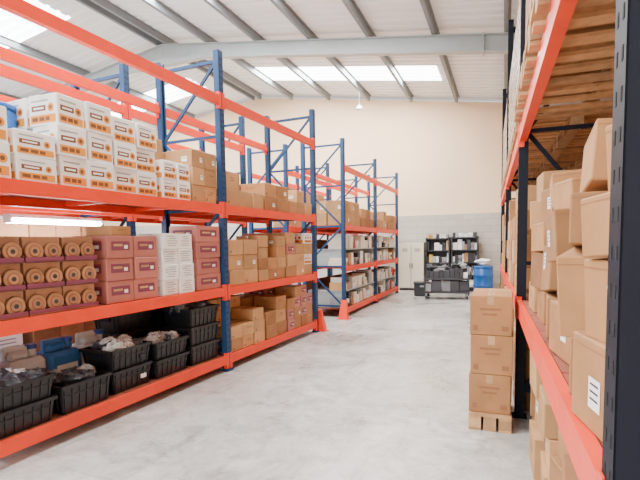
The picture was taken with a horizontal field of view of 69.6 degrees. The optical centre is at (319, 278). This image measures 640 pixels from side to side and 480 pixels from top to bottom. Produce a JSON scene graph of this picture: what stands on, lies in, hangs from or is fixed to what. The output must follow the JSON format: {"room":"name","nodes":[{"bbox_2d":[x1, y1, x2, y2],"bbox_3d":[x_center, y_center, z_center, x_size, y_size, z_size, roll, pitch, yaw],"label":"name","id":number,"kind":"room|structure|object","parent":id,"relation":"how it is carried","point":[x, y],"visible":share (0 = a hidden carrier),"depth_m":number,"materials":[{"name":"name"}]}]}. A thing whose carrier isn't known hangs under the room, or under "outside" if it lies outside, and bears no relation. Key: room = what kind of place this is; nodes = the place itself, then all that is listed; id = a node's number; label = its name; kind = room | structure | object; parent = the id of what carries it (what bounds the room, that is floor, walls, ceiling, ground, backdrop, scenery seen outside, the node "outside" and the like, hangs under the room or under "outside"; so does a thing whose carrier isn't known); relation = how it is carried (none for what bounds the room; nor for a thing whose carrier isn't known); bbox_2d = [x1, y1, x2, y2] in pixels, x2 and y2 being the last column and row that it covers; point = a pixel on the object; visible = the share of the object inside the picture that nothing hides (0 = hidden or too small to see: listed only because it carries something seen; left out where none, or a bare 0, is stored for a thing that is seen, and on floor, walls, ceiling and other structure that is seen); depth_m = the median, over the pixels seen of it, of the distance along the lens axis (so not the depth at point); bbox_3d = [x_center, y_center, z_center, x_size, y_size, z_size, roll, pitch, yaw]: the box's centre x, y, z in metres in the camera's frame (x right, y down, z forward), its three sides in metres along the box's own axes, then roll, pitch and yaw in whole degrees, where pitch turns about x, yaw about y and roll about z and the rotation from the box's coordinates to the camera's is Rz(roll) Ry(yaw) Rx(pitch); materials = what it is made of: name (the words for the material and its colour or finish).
{"room":"warehouse","nodes":[
{"label":"warehouse","id":0,"kind":"room"},
{"bbox_2d":[86,226,130,235],"bbox_3d":[-2.041,-0.459,4.444,0.323,0.092,0.288,1,5,24],"label":"cardboard box","id":1,"kind":"object","parent":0,"point":[90,230],"depth_m":4.34,"materials":[{"name":"brown cardboard"}]},
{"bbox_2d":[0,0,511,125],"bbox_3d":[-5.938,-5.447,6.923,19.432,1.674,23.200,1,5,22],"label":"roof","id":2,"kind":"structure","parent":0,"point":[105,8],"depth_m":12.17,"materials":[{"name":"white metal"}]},
{"bbox_2d":[355,101,362,109],"bbox_3d":[1.290,-5.901,15.113,0.260,0.660,0.260,1,5,22],"label":"pendant lamp","id":3,"kind":"object","parent":2,"relation":"hanging from","point":[359,107],"visible":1,"depth_m":15.07,"materials":[{"name":"grey metal"}]},
{"bbox_2d":[0,0,518,130],"bbox_3d":[-5.873,-5.540,6.998,20.150,1.623,23.800,1,5,22],"label":"ceiling","id":4,"kind":"structure","parent":0,"point":[478,77],"depth_m":12.28,"materials":[{"name":"white metal"}]},
{"bbox_2d":[36,32,514,95],"bbox_3d":[-3.538,-2.939,12.913,19.850,7.281,0.220,1,5,22],"label":"rafter","id":5,"kind":"object","parent":4,"relation":"attached to","point":[173,54],"depth_m":11.21,"materials":[{"name":"grey metal"}]},
{"bbox_2d":[0,289,533,479],"bbox_3d":[-5.804,1.252,7.404,19.750,0.200,23.200,1,5,22],"label":"floor","id":6,"kind":"structure","parent":0,"point":[382,393],"depth_m":4.21,"materials":[{"name":"concrete"}]},
{"bbox_2d":[0,63,247,293],"bbox_3d":[-3.010,-0.817,6.306,1.050,4.000,5.860,1,5,24],"label":"rack","id":7,"kind":"object","parent":6,"relation":"on","point":[127,112],"visible":0.2,"depth_m":6.11,"materials":[{"name":"orange metal"}]},
{"bbox_2d":[0,333,22,348],"bbox_3d":[-3.616,0.874,4.394,0.468,0.524,1.293,1,5,24],"label":"cardboard boxes","id":8,"kind":"object","parent":7,"relation":"in","point":[17,339],"visible":0.23,"depth_m":4.76,"materials":[{"name":"white cardboard"}]},
{"bbox_2d":[0,219,103,236],"bbox_3d":[-3.422,-0.281,5.752,0.470,0.860,1.396,1,5,24],"label":"cardboard boxes","id":9,"kind":"object","parent":7,"relation":"in","point":[6,229],"visible":0.09,"depth_m":5.46,"materials":[{"name":"brown cardboard"}]},
{"bbox_2d":[2,214,102,225],"bbox_3d":[-3.047,-0.673,5.336,0.146,0.093,1.150,1,5,24],"label":"light","id":10,"kind":"object","parent":7,"relation":"attached to","point":[7,218],"visible":0.98,"depth_m":5.19,"materials":[{"name":"white"}]},
{"bbox_2d":[22,320,95,352],"bbox_3d":[-3.046,0.751,5.670,0.460,0.564,1.294,1,5,24],"label":"cardboard boxes","id":11,"kind":"object","parent":7,"relation":"in","point":[37,336],"visible":0.15,"depth_m":5.23,"materials":[{"name":"brown cardboard"}]},
{"bbox_2d":[0,0,319,458],"bbox_3d":[-1.690,-0.809,5.916,1.050,4.000,5.860,1,5,24],"label":"rack","id":12,"kind":"object","parent":6,"relation":"on","point":[13,192],"visible":0.67,"depth_m":5.16,"materials":[{"name":"orange metal"}]},
{"bbox_2d":[0,106,10,178],"bbox_3d":[-2.655,-0.995,3.412,0.693,0.524,0.276,1,5,24],"label":"cardboard boxes","id":13,"kind":"object","parent":12,"relation":"in","point":[5,165],"visible":1,"depth_m":3.36,"materials":[{"name":"white cardboard"}]},
{"bbox_2d":[0,101,17,128],"bbox_3d":[-2.794,-1.117,3.902,0.437,0.700,0.437,1,5,22],"label":"drum","id":14,"kind":"object","parent":12,"relation":"in","point":[11,110],"visible":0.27,"depth_m":3.85,"materials":[{"name":"blue plastic"}]},
{"bbox_2d":[0,343,45,368],"bbox_3d":[-2.723,0.871,4.184,0.279,0.531,0.359,1,5,24],"label":"jerrycan","id":15,"kind":"object","parent":12,"relation":"in","point":[19,356],"visible":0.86,"depth_m":4.12,"materials":[{"name":"white"}]},
{"bbox_2d":[0,367,57,438],"bbox_3d":[-2.456,0.932,3.629,0.430,0.482,0.565,1,5,24],"label":"plastic crates","id":16,"kind":"object","parent":12,"relation":"in","point":[26,398],"visible":1,"depth_m":3.56,"materials":[{"name":"black plastic"}]},
{"bbox_2d":[8,128,56,183],"bbox_3d":[-2.351,-0.946,3.643,0.338,0.384,0.336,1,5,24],"label":"cardboard boxes","id":17,"kind":"object","parent":12,"relation":"in","point":[32,154],"visible":0.77,"depth_m":3.54,"materials":[{"name":"white cardboard"}]},
{"bbox_2d":[0,236,98,320],"bbox_3d":[-2.362,-0.029,3.753,0.410,0.617,0.974,1,5,24],"label":"packs","id":18,"kind":"object","parent":12,"relation":"in","point":[39,275],"visible":1,"depth_m":3.68,"materials":[{"name":"cardboard"}]},
{"bbox_2d":[36,335,80,370],"bbox_3d":[-2.573,0.844,4.521,0.279,0.531,0.359,1,5,24],"label":"jerrycan","id":19,"kind":"object","parent":12,"relation":"in","point":[58,352],"visible":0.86,"depth_m":4.43,"materials":[{"name":"blue plastic"}]},
{"bbox_2d":[7,92,114,190],"bbox_3d":[-2.345,-1.170,4.148,0.720,0.755,0.568,1,5,24],"label":"cardboard boxes","id":20,"kind":"object","parent":12,"relation":"in","point":[81,131],"visible":0.68,"depth_m":3.92,"materials":[{"name":"white cardboard"}]},
{"bbox_2d":[50,363,112,414],"bbox_3d":[-2.232,0.962,4.138,0.430,0.342,0.530,1,5,24],"label":"plastic crate","id":21,"kind":"object","parent":12,"relation":"in","point":[76,387],"visible":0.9,"depth_m":4.04,"materials":[{"name":"black plastic"}]},
{"bbox_2d":[71,329,102,365],"bbox_3d":[-2.424,0.817,4.859,0.279,0.531,0.359,1,5,24],"label":"jerrycan","id":22,"kind":"object","parent":12,"relation":"in","point":[87,338],"visible":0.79,"depth_m":4.75,"materials":[{"name":"white"}]},
{"bbox_2d":[78,334,152,394],"bbox_3d":[-2.048,0.829,4.649,0.430,0.527,0.530,1,5,22],"label":"plastic crates","id":23,"kind":"object","parent":12,"relation":"in","point":[126,357],"visible":0.96,"depth_m":4.50,"materials":[{"name":"black plastic"}]},
{"bbox_2d":[73,236,158,303],"bbox_3d":[-2.022,-0.105,4.596,0.464,0.635,0.656,1,5,24],"label":"cardboard box stack","id":24,"kind":"object","parent":12,"relation":"in","point":[126,267],"visible":0.85,"depth_m":4.41,"materials":[{"name":"cardboard"}]},
{"bbox_2d":[94,309,154,338],"bbox_3d":[-2.252,0.652,5.294,0.430,0.791,0.532,1,5,24],"label":"plastic crates","id":25,"kind":"object","parent":12,"relation":"in","point":[138,324],"visible":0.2,"depth_m":5.12,"materials":[{"name":"black plastic"}]},
{"bbox_2d":[111,115,156,195],"bbox_3d":[-2.117,-1.191,4.687,0.693,0.710,0.575,1,5,24],"label":"cardboard boxes","id":26,"kind":"object","parent":12,"relation":"in","point":[134,145],"visible":0.43,"depth_m":4.51,"materials":[{"name":"white cardboard"}]},
{"bbox_2d":[155,139,161,159],"bbox_3d":[-2.095,-1.241,5.271,0.384,0.725,0.434,1,5,24],"label":"cardboard boxes","id":27,"kind":"object","parent":12,"relation":"in","point":[158,155],"visible":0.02,"depth_m":5.32,"materials":[{"name":"brown cardboard"}]},
{"bbox_2d":[151,306,169,331],"bbox_3d":[-2.002,0.594,5.849,0.437,0.816,0.570,1,5,24],"label":"plastic crates","id":28,"kind":"object","parent":12,"relation":"in","point":[158,321],"visible":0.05,"depth_m":5.55,"materials":[{"name":"black plastic"}]},
{"bbox_2d":[139,331,189,378],"bbox_3d":[-1.807,0.814,5.144,0.430,0.475,0.530,1,5,24],"label":"plastic crates","id":29,"kind":"object","parent":12,"relation":"in","point":[168,354],"visible":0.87,"depth_m":5.03,"materials":[{"name":"black plastic"}]},
{"bbox_2d":[137,233,194,295],"bbox_3d":[-1.728,-0.167,5.161,0.399,0.667,0.495,1,5,24],"label":"cardboard boxes","id":30,"kind":"object","parent":12,"relation":"in","point":[175,262],"visible":0.62,"depth_m":5.02,"materials":[{"name":"white cardboard"}]},
{"bbox_2d":[155,159,190,200],"bbox_3d":[-1.718,-1.075,5.120,0.343,0.404,0.438,1,5,24],"label":"cardboard boxes","id":31,"kind":"object","parent":12,"relation":"in","point":[173,181],"visible":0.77,"depth_m":4.99,"materials":[{"name":"white cardboard"}]},
{"bbox_2d":[162,148,215,203],"bbox_3d":[-1.748,-1.216,5.668,0.821,0.605,0.475,1,5,24],"label":"cardboard boxes","id":32,"kind":"object","parent":12,"relation":"in","point":[202,165],"visible":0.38,"depth_m":5.42,"materials":[{"name":"brown cardboard"}]},
{"bbox_2d":[161,300,220,365],"bbox_3d":[-1.578,0.623,5.655,0.430,0.774,0.586,1,5,24],"label":"plastic crates","id":33,"kind":"object","parent":12,"relation":"in","point":[197,320],"visible":0.8,"depth_m":5.48,"materials":[{"name":"black plastic"}]},
{"bbox_2d":[169,226,220,290],"bbox_3d":[-1.531,-0.257,5.660,0.424,0.767,0.456,1,5,24],"label":"cardboard boxes","id":34,"kind":"object","parent":12,"relation":"in","point":[205,248],"visible":0.61,"depth_m":5.51,"materials":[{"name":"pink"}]},
{"bbox_2d":[201,295,264,351],"bbox_3d":[-1.357,0.607,6.562,0.826,0.667,0.837,1,5,24],"label":"cardboard boxes","id":35,"kind":"object","parent":12,"relation":"in","point":[247,323],"visible":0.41,"depth_m":6.53,"materials":[{"name":"brown cardboard"}]},
{"bbox_2d":[219,240,257,285],"bbox_3d":[-1.223,-0.231,6.348,0.440,0.605,0.697,1,5,24],"label":"cardboard boxes","id":36,"kind":"object","parent":12,"relation":"in","point":[242,254],"visible":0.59,"depth_m":6.23,"materials":[{"name":"brown cardboard"}]},
{"bbox_2d":[216,171,263,208],"bbox_3d":[-1.398,-1.198,6.457,0.872,0.444,0.897,1,5,24],"label":"cardboard boxes","id":37,"kind":"object","parent":12,"relation":"in","point":[235,197],"visible":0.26,"depth_m":6.12,"materials":[{"name":"brown cardboard"}]},
{"bbox_2d":[236,236,285,281],"bbox_3d":[-0.898,-0.320,7.063,0.416,0.667,0.816,1,5,24],"label":"cardboard boxes","id":38,"kind":"object","parent":12,"relation":"in","point":[271,259],"visible":0.73,"depth_m":6.96,"materials":[{"name":"brown cardboard"}]},
{"bbox_2d":[235,293,286,339],"bbox_3d":[-1.055,0.579,7.299,0.872,0.605,0.643,1,5,24],"label":"cardboard boxes","id":39,"kind":"object","parent":12,"relation":"in","point":[274,315],"visible":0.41,"depth_m":7.18,"materials":[{"name":"brown cardboard"}]},
{"bbox_2d":[238,183,288,212],"bbox_3d":[-1.038,-1.242,7.254,0.860,0.404,0.746,1,5,24],"label":"cardboard boxes","id":40,"kind":"object","parent":12,"relation":"in","point":[275,198],"visible":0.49,"depth_m":6.93,"materials":[{"name":"brown cardboard"}]},
{"bbox_2d":[243,232,311,276],"bbox_3d":[-0.724,-0.422,8.015,0.870,0.727,0.968,1,5,24],"label":"cardboard boxes","id":41,"kind":"object","parent":12,"relation":"in","point":[298,250],"visible":0.4,"depth_m":7.75,"materials":[{"name":"brown cardboard"}]},
{"bbox_2d":[247,284,311,330],"bbox_3d":[-0.690,0.466,8.071,0.828,0.707,0.967,1,5,24],"label":"cardboard boxes","id":42,"kind":"object","parent":12,"relation":"in","point":[298,309],"visible":0.53,"depth_m":7.78,"materials":[{"name":"brown cardboard"}]},
{"bbox_2d":[288,190,311,215],"bbox_3d":[-0.705,-1.304,8.018,0.866,0.404,0.817,1,5,24],"label":"cardboard boxes","id":43,"kind":"object","parent":12,"relation":"in","point":[297,205],"visible":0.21,"depth_m":7.78,"materials":[{"name":"brown cardboard"}]},
{"bbox_2d":[247,144,357,283],"bbox_3d":[-0.193,-1.281,13.051,1.050,3.850,5.440,1,5,22],"label":"rack","id":44,"kind":"object","parent":6,"relation":"on","point":[286,227],"visible":0.22,"depth_m":11.01,"materials":[{"name":"orange metal"}]},
{"bbox_2d":[273,187,323,227],"bbox_3d":[-0.482,-1.723,11.620,0.442,0.905,2.297,1,5,22],"label":"cardboard boxes","id":45,"kind":"object","parent":44,"relation":"in","point":[318,197],"visible":0.08,"depth_m":10.99,"materials":[{"name":"brown cardboard"}]},
{"bbox_2d":[312,310,329,331],"bbox_3d":[0.007,0.773,8.581,0.280,0.400,0.200,1,5,24],"label":"guard","id":46,"kind":"object","parent":6,"relation":"on","point":[322,327],"visible":0.55,"depth_m":8.50,"materials":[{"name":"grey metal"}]},
{"bbox_2d":[337,300,350,319],"bbox_3d":[0.506,0.669,9.889,0.280,0.400,0.200,1,5,22],"label":"guard","id":47,"kind":"object","parent":6,"relation":"on","point":[343,313],"visible":1,"depth_m":9.87,"materials":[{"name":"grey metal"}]},
{"bbox_2d":[300,138,398,311],"bbox_3d":[1.060,-1.264,12.549,1.050,3.850,5.440,1,5,22],"label":"rack","id":48,"kind":"object","parent":6,"relation":"on","point":[342,228],"visible":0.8,"depth_m":10.91,"materials":[{"name":"orange"}]},
{"bbox_2d":[309,200,359,225],"bbox_3d":[0.350,-1.484,10.656,0.865,0.544,1.095,1,5,22],"label":"cardboard boxes","id":49,"kind":"object","parent":48,"relation":"in","point":[334,207],"visible":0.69,"depth_m":10.19,"materials":[{"name":"brown cardboard"}]},
{"bbox_2d":[307,270,374,307],"bbox_3d":[0.589,0.194,11.423,0.900,0.717,2.510,1,5,22],"label":"row of packaged parts","id":50,"kind":"object","parent":48,"relation":"in","point":[359,285],"visible":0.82,"depth_m":10.78,"materials":[{"name":"cardboard"}]},
{"bbox_2d":[309,234,372,265],"bbox_3d":[0.575,-0.721,11.356,0.900,0.713,2.510,1,5,22],"label":"row of packaged parts","id":51,"kind":"object","parent":48,"relation":"in","point":[359,248],"visible":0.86,"depth_m":10.56,"materials":[{"name":"cardboard"}]},
{"bbox_2d":[359,208,373,227],"bbox_3d":[0.836,-1.530,11.864,0.859,0.444,1.194,1,5,22],"label":"cardboard boxes","id":52,"kind":"object","parent":48,"relation":"in","point":[365,221],"visible":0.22,"depth_m":11.48,"materials":[{"name":"brown cardboard"}]},
{"bbox_2d":[346,266,395,293],"bbox_3d":[1.569,0.002,13.861,0.900,0.712,2.480,1,5,22],"label":"row of packaged parts","id":53,"kind":"object","parent":48,"relation":"in","point":[386,275],"visible":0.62,"depth_m":13.70,"materials":[{"name":"white cardboard"}]},
{"bbox_2d":[370,211,385,228],"bbox_3d":[1.343,-1.661,13.134,0.868,0.504,1.146,1,5,22],"label":"cardboard boxes","id":54,"kind":"object","parent":48,"relation":"in","point":[381,216],"visible":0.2,"depth_m":13.19,"materials":[{"name":"brown cardboard"}]},
{"bbox_2d":[371,236,394,260],"bbox_3d":[1.557,-0.912,13.793,0.905,0.706,2.480,1,5,22],"label":"row of packaged parts","id":55,"kind":"object","parent":48,"relation":"in","point":[385,245],"visible":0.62,"depth_m":13.65,"materials":[{"name":"cardboard"}]},
{"bbox_2d":[386,215,395,229],"bbox_3d":[1.824,-1.726,14.313,0.870,0.444,1.197,1,5,22],"label":"cardboard boxes","id":56,"kind":"object","parent":48,"relation":"in","point":[390,220],"visible":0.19,"depth_m":14.02,"materials":[{"name":"brown cardboard"}]},
{"bbox_2d":[399,242,425,289],"bbox_3d":[3.168,-0.424,15.794,0.850,1.631,0.491,1,5,22],"label":"storage cabinet","id":57,"kind":"object","parent":6,"relation":"on","point":[412,255],"visible":0.91,"depth_m":15.59,"materials":[{"name":"white metal"}]},
{"bbox_2d":[413,281,429,295],"bbox_3d":[3.121,0.307,14.113,0.500,0.420,0.445,0,4,10],"label":"storage bin","id":58,"kind":"object","parent":6,"relation":"on","point":[418,285],"visible":0.73,"depth_m":13.94,"materials":[{"name":"grey plastic"}]},
{"bbox_2d":[426,234,450,281],"bbox_3d":[3.992,-0.554,15.534,0.780,1.903,0.420,1,5,22],"label":"metal shelving unit","id":59,"kind":"object","parent":6,"relation":"on","point":[438,247],"visible":0.65,"depth_m":15.42,"materials":[{"name":"grey metal"}]},
{"bbox_2d":[424,261,473,299],"bbox_3d":[3.691,0.033,13.224,1.365,1.080,0.650,0,4,15],"label":"trolley","id":60,"kind":"object","parent":6,"relation":"on","point":[443,280],"visible":1,"depth_m":13.01,"materials":[{"name":"grey"}]},
{"bbox_2d":[451,232,478,288],"bbox_3d":[4.790,-0.557,15.213,0.840,1.931,0.420,1,5,22],"label":"metal shelving unit","id":61,"kind":"object","parent":6,"relation":"on","point":[464,247],"visible":0.59,"depth_m":15.08,"materials":[{"name":"grey metal"}]},
{"bbox_2d":[473,265,493,290],"bbox_3d":[5.002,0.048,14.096,0.603,0.880,0.603,1,5,22],"label":"drum","id":62,"kind":"object","parent":6,"relation":"on","point":[483,275],"visible":0.78,"depth_m":13.85,"materials":[{"name":"blue plastic"}]},
{"bbox_2d":[474,258,490,265],"bbox_3d":[4.965,-0.514,14.062,0.479,0.235,0.424,1,5,22],"label":"cloth bundle","id":63,"kind":"object","parent":62,"relation":"on","point":[482,261],"visible":1,"depth_m":13.95,"materials":[{"name":"white fabric"}]},
{"bbox_2d":[469,410,511,433],"bbox_3d":[1.575,1.197,4.239,0.340,0.141,0.750,1,5,22],"label":"wooden pallet","id":64,"kind":"object","parent":6,"relation":"on","point":[475,418],"visible":0.39,"depth_m":3.90,"materials":[{"name":"brown wood"}]},
{"bbox_2d":[469,288,512,414],"bbox_3d":[1.568,0.621,4.200,0.352,1.007,0.682,1,5,22],"label":"cardboard boxes","id":65,"kind":"object","parent":64,"relation":"on","point":[491,343],"visible":1,"depth_m":3.89,"materials":[{"name":"brown cardboard"}]},
{"bbox_2d":[512,305,530,410],"bbox_3d":[2.453,0.768,4.662,0.936,0.905,0.996,1,4,20],"label":"cardboard boxes","id":66,"kind":"object","parent":6,"relation":"on","point":[527,396],"visible":0.05,"depth_m":4.36,"materials":[{"name":"brown cardboard"}]},
{"bbox_2d":[530,387,534,419],"bbox_3d":[1.914,0.921,3.634,0.488,0.767,0.461,1,4,20],"label":"cardboard boxes","id":67,"kind":"object","parent":6,"relation":"on","point":[532,401],"visible":0.05,"depth_m":3.54,"materials":[{"name":"brown cardboard"}]},
{"bbox_2d":[529,351,545,479],"bbox_3d":[1.717,0.916,3.143,0.504,0.855,0.433,1,4,20],"label":"cardboard boxes","id":68,"kind":"object","parent":6,"relation":"on","point":[537,442],"visible":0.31,"depth_m":3.10,"materials":[{"name":"brown cardboard"}]},
{"bbox_2d":[539,384,558,479],"bbox_3d":[1.533,1.022,2.672,0.470,0.717,0.440,1,4,20],"label":"cardboard boxes","id":69,"kind":"object","parent":6,"relation":"on","point":[549,424],"visible":0.27,"depth_m":2.56,"materials":[{"name":"brown cardboard"}]},
{"bbox_2d":[549,426,568,479],"bbox_3d":[1.401,1.074,2.239,0.472,0.682,0.421,0,4,16],"label":"cardboard boxes","id":70,"kind":"object","parent":6,"relation":"on","point":[555,473],"visible":0.15,"depth_m":2.38,"materials":[{"name":"brown cardboard"}]},
{"bbox_2d":[500,0,639,479],"bbox_3d":[2.816,-1.350,5.485,1.050,5.000,10.440,1,4,20],"label":"rack","id":71,"kind":"object","parent":6,"relation":"on","point":[617,457],"visible":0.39,"depth_m":0.93,"materials":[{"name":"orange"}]},
{"bbox_2d":[502,214,505,265],"bbox_3d":[4.407,-0.819,9.856,0.947,1.087,0.999,1,4,20],"label":"cardboard boxes","id":72,"kind":"object","parent":71,"relation":"in","point":[504,215],"visible":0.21,"depth_m":9.55,"materials":[{"name":"brown cardboard"}]},
{"bbox_2d":[503,227,504,269],"bbox_3d":[4.033,-0.602,8.836,0.952,0.815,0.998,1,4,20],"label":"cardboard boxes","id":73,"kind":"object","parent":71,"relation":"in","point":[504,227],"visible":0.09,"depth_m":8.88,"materials":[{"name":"brown cardboard"}]},
{"bbox_2d":[500,186,517,197],"bbox_3d":[4.385,-1.863,9.782,1.000,0.141,1.000,1,4,20],"label":"wooden pallet","id":74,"kind":"object","parent":71,"relation":"on","point":[513,189],"visible":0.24,"depth_m":9.91,"materials":[{"name":"brown wood"}]},
{"bbox_2d":[502,127,504,181],"bbox_3d":[4.392,-2.595,9.721,0.965,1.317,0.965,1,4,20],"label":"load","id":75,"kind":"object","parent":74,"relation":"on","point":[504,127],"visible":0.12,"depth_m":9.79,"materials":[{"name":"cardboard"}]},
{"bbox_2d":[507,200,515,275],"bbox_3d":[3.212,-0.563,6.630,0.954,1.087,0.998,1,4,20],"label":"cardboard boxes","id":76,"kind":"object","parent":71,"relation":"in","point":[512,203],"visible":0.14,"depth_m":6.31,"materials":[{"name":"brown cardboard"}]},
{"bbox_2d":[508,216,516,285],"bbox_3d":[2.831,-0.346,5.612,0.945,0.815,0.994,1,4,20],"label":"cardboard boxes","id":77,"kind":"object","parent":71,"relation":"in","point":[512,243],"visible":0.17,"depth_m":5.60,"materials":[{"name":"brown cardboard"}]},
{"bbox_2d":[502,181,529,192],"bbox_3d":[4.005,-1.781,8.753,1.000,0.141,1.000,1,4,20],"label":"wooden pallet","id":78,"kind":"object","parent":71,"relation":"on","point":[515,182],"visible":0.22,"depth_m":8.80,"materials":[{"name":"brown wood"}]},
{"bbox_2d":[504,114,505,171],"bbox_3d":[4.012,-2.513,8.692,0.965,1.317,0.965,1,4,20],"label":"load","id":79,"kind":"object","parent":78,"relation":"on","point":[505,114],"visible":0.12,"depth_m":8.68,"materials":[{"name":"cardboard"}]},
{"bbox_2d":[514,185,536,296],"bbox_3d":[2.450,-0.400,4.573,0.947,1.087,0.997,1,4,20],"label":"cardboard boxes","id":80,"kind":"object","parent":71,"relation":"in","point":[532,189],"visible":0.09,"depth_m":4.51,"materials":[{"name":"brown cardboard"}]},
{"bbox_2d":[503,167,569,186],"bbox_3d":[3.624,-1.700,7.724,1.000,0.141,1.000,1,4,20],"label":"wooden pallet","id":81,"kind":"object","parent":71,"relation":"on","point":[532,173],"visible":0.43,"depth_m":7.51,"materials":[{"name":"brown wood"}]},
{"bbox_2d":[505,106,569,169],"bbox_3d":[3.631,-2.432,7.663,0.965,1.317,0.965,1,4,20],"label":"load","id":82,"kind":"object","parent":81,"relation":"on","point":[506,106],"visible":0.03,"depth_m":7.95,"materials":[{"name":"cardboard"}]},
{"bbox_2d":[530,188,550,324],"bbox_3d":[1.619,-0.155,2.955,0.465,0.862,0.407,1,4,20],"label":"cardboard boxes","id":83,"kind":"object","parent":71,"relation":"in","point":[538,238],"visible":0.23,"depth_m":2.99,"materials":[{"name":"brown cardboard"}]},
{"bbox_2d":[505,152,583,177],"bbox_3d":[3.192,-1.607,6.555,1.000,0.141,1.000,1,4,20],"label":"wooden pallet","id":84,"kind":"object","parent":71,"relation":"on","point":[574,160],"visible":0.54,"depth_m":6.39,"materials":[{"name":"brown wood"}]},
{"bbox_2d":[508,65,511,152],"bbox_3d":[3.199,-2.339,6.494,0.965,1.317,0.965,1,4,20],"label":"load","id":85,"kind":"object","parent":84,"relation":"on","point":[510,81],"visible":0.16,"depth_m":6.52,"materials":[{"name":"cardboard"}]},
{"bbox_2d":[508,134,589,166],"bbox_3d":[2.812,-1.526,5.526,1.000,0.141,1.000,1,4,20],"label":"wooden pallet","id":86,"kind":"object","parent":71,"relation":"on","point":[577,144],"visible":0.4,"depth_m":5.41,"materials":[{"name":"brown wood"}]},
{"bbox_2d":[511,24,516,137],"bbox_3d":[2.819,-2.257,5.465,0.965,1.317,0.965,1,4,20],"label":"load","id":87,"kind":"object","parent":86,"relation":"on","point":[514,57],"visible":0.08,"depth_m":5.53,"materials":[{"name":"cardboard"}]},
{"bbox_2d":[529,169,581,312],"bbox_3d":[1.840,-0.275,3.439,0.521,1.022,0.476,1,4,20],"label":"cardboard boxes","id":88,"kind":"object","parent":71,"relation":"in","point":[543,181],"visible":0.18,"depth_m":3.34,"materials":[{"name":"brown cardboard"}]},
{"bbox_2d":[541,170,581,338],"bbox_3d":[1.452,-0.133,2.490,0.430,0.890,0.390,1,4,20],"label":"cardboard boxes","id":89,"kind":"object","parent":71,"relation":"in","point":[549,270],"visible":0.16,"depth_m":2.43,"materials":[{"name":"brown cardboard"}]},
{"bbox_2d":[511,106,612,151],"bbox_3d":[2.431,-1.444,4.497,1.000,0.141,1.000,1,4,20],"label":"wooden pallet","id":90,"kind":"object","parent":71,"relation":"on","point":[564,137],"visible":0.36,"depth_m":4.41,"materials":[{"name":"brown wood"}]},
{"bbox_2d":[516,0,612,112],"bbox_3d":[2.438,-2.176,4.436,0.965,1.317,0.965,1,4,20],"label":"load","id":91,"kind":"object","parent":90,"relation":"on","point":[519,7],"visible":0.11,"depth_m":4.56,"materials":[{"name":"cardboard"}]},
{"bbox_2d":[545,177,580,364],"bbox_3d":[1.251,-0.053,2.029,0.475,0.805,0.399,0,4,13],"label":"cardboard boxes","id":92,"kind":"object","parent":71,"relation":"in","point":[557,221],"visible":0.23,"depth_m":1.99,"materials":[{"name":"brown cardboard"}]},
{"bbox_2d":[514,56,613,121],"bbox_3d":[1.980,-1.343,3.218,1.100,0.141,0.980,1,4,20],"label":"wooden pallet","id":93,"kind":"object","parent":71,"relation":"on","point":[590,87],"visible":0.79,"depth_m":3.21,"materials":[{"name":"brown wood"}]},
{"bbox_2d":[525,0,597,98],"bbox_3d":[1.995,-2.020,3.160,1.064,1.207,0.938,1,4,20],"label":"cardboard boxes","id":94,"kind":"object","parent":93,"relation":"on","point":[527,1],"visible":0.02,"depth_m":3.24,"materials":[{"name":"brown"}]},
{"bbox_2d":[523,0,615,78],"bbox_3d":[1.606,-1.263,2.208,1.100,0.141,0.980,1,4,20],"label":"wooden pallet","id":95,"kind":"object","parent":71,"relation":"on","point":[597,42],"visible":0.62,"depth_m":2.34,"materials":[{"name":"brown wood"}]},
{"bbox_2d":[525,0,614,42],"bbox_3d":[1.608,-1.405,2.196,1.100,0.141,0.980,1,5,21],"label":"wooden pallet","id":96,"kind":"object","parent":95,"relation":"on","point":[531,1],"visible":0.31,"depth_m":2.48,"materials":[{"name":"brown wood"}]},
{"bbox_2d":[556,118,611,394],"bbox_3d":[1.082,-0.069,1.555,0.452,0.911,0.426,2,5,37],"label":"cardboard boxes","id":97,"kind":"object","parent":71,"relation":"in","point":[594,178],"visible":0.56,"depth_m":1.53,"materials":[{"name":"brown cardboard"}]},
{"bbox_2d":[571,124,611,441],"bbox_3d":[0.923,-0.012,1.161,0.449,0.861,0.409,-1,4,1],"label":"cardboard boxes","id":98,"kind":"object","parent":71,"relation":"in","point":[588,368],"visible":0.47,"depth_m":1.23,"materials":[{"name":"brown cardboard"}]},
{"bbox_2d":[562,454,577,479],"bbox_3d":[1.193,1.106,1.763,0.479,0.696,0.414,1,5,27],"label":"cardboard boxes","id":99,"kind":"object","parent":6,"relation":"on","point":[568,471],"visible":0.33,"depth_m":1.84,"materials":[{"name":"brown cardboard"}]},
{"bbox_2d":[102,98,515,225],"bbox_3d":[-1.490,-3.385,18.009,19.750,7.360,0.200,1,5,22],"label":"wall","id":100,"kind":"structure","parent":0,"point":[446,156],"depth_m":16.13,"materials":[{"name":"beige paint"}]},
{"bbox_2d":[136,212,505,289],"bbox_3d":[-1.501,-0.982,18.064,19.750,2.560,0.060,1,5,22],"label":"wall","id":101,"kind":"object","parent":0,"point":[487,226],"depth_m":15.66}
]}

